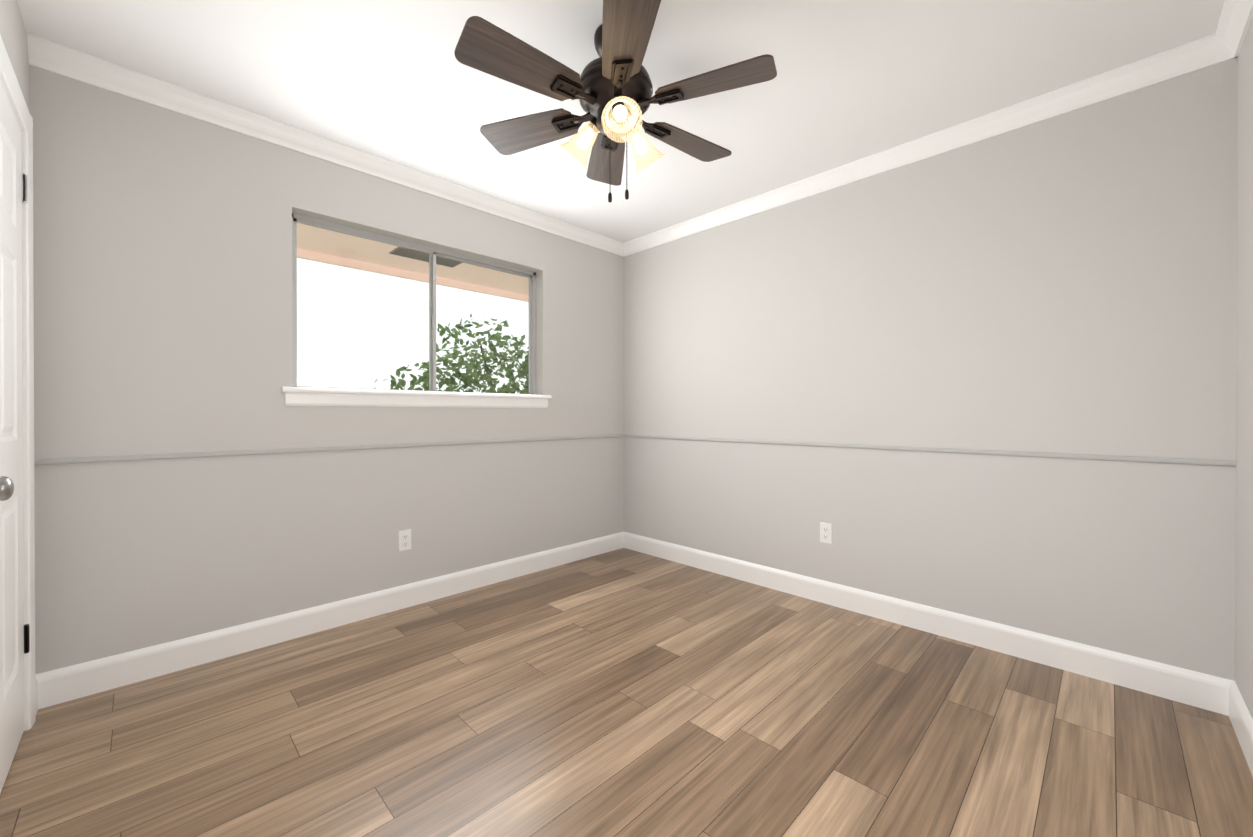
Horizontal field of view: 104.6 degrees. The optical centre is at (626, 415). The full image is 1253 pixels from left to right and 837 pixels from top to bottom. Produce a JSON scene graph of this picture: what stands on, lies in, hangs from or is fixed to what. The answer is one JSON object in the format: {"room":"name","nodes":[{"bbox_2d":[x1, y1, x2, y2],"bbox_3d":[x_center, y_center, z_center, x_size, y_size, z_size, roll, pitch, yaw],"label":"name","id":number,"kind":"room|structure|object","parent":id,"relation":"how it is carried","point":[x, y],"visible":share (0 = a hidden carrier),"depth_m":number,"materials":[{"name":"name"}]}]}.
{"room":"empty bedroom","nodes":[
{"label":"empty bedroom","id":0,"kind":"room"},
{"bbox_2d":[0,0,28,109],"bbox_3d":[-1.125,-0.139,0.619,3.110,2.440,0.140,0,0,45],"label":"wall","id":1,"kind":"structure","parent":0,"point":[13,33],"depth_m":1.58,"materials":[{"name":"paint"}]},
{"bbox_2d":[0,82,29,793],"bbox_3d":[-1.757,0.054,1.373,0.817,2.032,0.102,0,0,45],"label":"door","id":2,"kind":"structure","parent":1,"relation":"in","point":[14,640],"depth_m":1.50,"materials":[{"name":"white paint"}]},
{"bbox_2d":[0,35,35,730],"bbox_3d":[-1.810,0.018,1.315,0.962,2.120,0.161,0,0,45],"label":"door frame","id":3,"kind":"structure","parent":1,"relation":"attached to","point":[13,92],"depth_m":1.66,"materials":[{"name":"white paint"}]},
{"bbox_2d":[29,65,623,673],"bbox_3d":[-1.149,-0.148,2.896,0.140,2.440,3.330,0,0,45],"label":"wall","id":4,"kind":"structure","parent":0,"point":[163,273],"depth_m":2.17,"materials":[{"name":"paint"}]},
{"bbox_2d":[26,33,621,255],"bbox_3d":[-1.108,-1.324,2.794,0.056,0.086,2.970,0,0,45],"label":"crown molding","id":5,"kind":"structure","parent":4,"relation":"attached to","point":[44,54],"depth_m":2.25,"materials":[{"name":"white paint"}]},
{"bbox_2d":[35,532,622,713],"bbox_3d":[-1.099,1.010,2.837,0.020,0.126,3.030,0,0,45],"label":"baseboard","id":6,"kind":"structure","parent":4,"relation":"attached to","point":[57,686],"depth_m":2.28,"materials":[{"name":"white paint"}]},
{"bbox_2d":[34,434,625,464],"bbox_3d":[-1.099,0.168,2.834,0.020,0.022,3.030,0,0,45],"label":"trim","id":7,"kind":"structure","parent":4,"relation":"attached to","point":[362,447],"depth_m":2.28,"materials":[{"name":"grey paint"}]},
{"bbox_2d":[398,529,410,551],"bbox_3d":[-1.238,0.698,2.705,0.008,0.115,0.070,0,0,45],"label":"electrical outlet","id":8,"kind":"object","parent":4,"relation":"attached to","point":[404,540],"visible":1,"depth_m":2.70,"materials":[{"name":"white plastic"}]},
{"bbox_2d":[297,223,528,301],"bbox_3d":[-1.514,-1.310,3.574,1.340,0.280,9.500,0,0,45],"label":"soffit","id":9,"kind":"structure","parent":4,"relation":"attached to","point":[372,245],"depth_m":3.87,"materials":[{"name":"beige paint"}]},
{"bbox_2d":[292,213,535,394],"bbox_3d":[-1.170,-0.560,2.922,0.051,0.895,1.460,0,0,45],"label":"window","id":10,"kind":"structure","parent":4,"relation":"in","point":[433,253],"depth_m":2.90,"materials":[{"name":"clear glass"}]},
{"bbox_2d":[281,386,551,407],"bbox_3d":[-1.113,-0.093,2.867,0.127,0.092,1.550,0,0,45],"label":"window sill","id":11,"kind":"structure","parent":4,"relation":"attached to","point":[315,396],"depth_m":2.68,"materials":[{"name":"white paint"}]},
{"bbox_2d":[17,0,1224,242],"bbox_3d":[0.001,-1.413,1.743,3.390,0.100,3.330,0,0,45],"label":"ceiling","id":12,"kind":"structure","parent":0,"point":[397,82],"depth_m":1.90,"materials":[{"name":"white paint"}]},
{"bbox_2d":[454,0,776,202],"bbox_3d":[-0.041,-1.066,1.745,1.071,0.595,1.113,0,0,45],"label":"ceiling fan","id":13,"kind":"object","parent":12,"relation":"hanging from","point":[610,87],"visible":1,"depth_m":1.63,"materials":[{"name":"brown wood"}]},
{"bbox_2d":[0,548,1252,836],"bbox_3d":[0.001,1.127,1.753,3.390,0.100,3.330,0,0,45],"label":"floor","id":14,"kind":"structure","parent":0,"point":[624,692],"depth_m":1.63,"materials":[{"name":"brown wood"}]},
{"bbox_2d":[624,57,1237,680],"bbox_3d":[1.177,-0.147,2.828,3.250,2.440,0.140,0,0,45],"label":"wall","id":15,"kind":"structure","parent":0,"point":[1064,283],"depth_m":2.24,"materials":[{"name":"paint"}]},
{"bbox_2d":[820,522,831,543],"bbox_3d":[1.139,0.673,2.765,0.070,0.115,0.008,0,0,45],"label":"electrical outlet","id":16,"kind":"object","parent":15,"relation":"attached to","point":[825,532],"visible":1,"depth_m":2.76,"materials":[{"name":"white plastic"}]},
{"bbox_2d":[623,532,1222,712],"bbox_3d":[1.074,1.010,2.827,3.110,0.126,0.015,0,0,45],"label":"baseboard","id":17,"kind":"structure","parent":15,"relation":"attached to","point":[1189,687],"depth_m":2.25,"materials":[{"name":"white paint"}]},
{"bbox_2d":[622,37,1237,256],"bbox_3d":[1.059,-1.324,2.803,3.110,0.086,0.056,0,0,45],"label":"crown molding","id":18,"kind":"structure","parent":15,"relation":"attached to","point":[1189,57],"depth_m":2.26,"materials":[{"name":"white paint"}]},
{"bbox_2d":[626,434,1235,466],"bbox_3d":[1.074,0.168,2.825,3.110,0.022,0.013,0,0,45],"label":"trim","id":19,"kind":"structure","parent":15,"relation":"attached to","point":[1212,462],"depth_m":2.23,"materials":[{"name":"grey paint"}]},
{"bbox_2d":[1235,16,1252,718],"bbox_3d":[1.102,-0.139,0.551,0.140,2.440,3.190,0,0,45],"label":"wall","id":20,"kind":"structure","parent":0,"point":[1244,529],"depth_m":1.62,"materials":[{"name":"paint"}]},
{"bbox_2d":[1206,0,1252,63],"bbox_3d":[1.054,-1.316,0.637,0.056,0.086,2.970,0,0,45],"label":"crown molding","id":21,"kind":"structure","parent":20,"relation":"attached to","point":[1224,42],"depth_m":1.66,"materials":[{"name":"white paint"}]},
{"bbox_2d":[1219,678,1252,775],"bbox_3d":[1.090,1.018,0.652,0.015,0.126,3.030,0,0,45],"label":"baseboard","id":22,"kind":"structure","parent":20,"relation":"attached to","point":[1223,696],"depth_m":1.61,"materials":[{"name":"white paint"}]},
{"label":"outside","id":23,"kind":"structure","parent":0,"visible":0},
{"bbox_3d":[-6.349,1.185,8.761,38.000,0.050,28.000,0,0,45],"label":"ground","id":24,"kind":"structure","parent":23,"visible":0},
{"bbox_2d":[374,314,528,393],"bbox_3d":[-1.655,-0.043,6.018,1.705,2.451,3.178,0,0,45],"label":"bush","id":25,"kind":"object","parent":24,"relation":"on","point":[466,377],"depth_m":5.81,"materials":[{"name":"green plant"}]}
]}

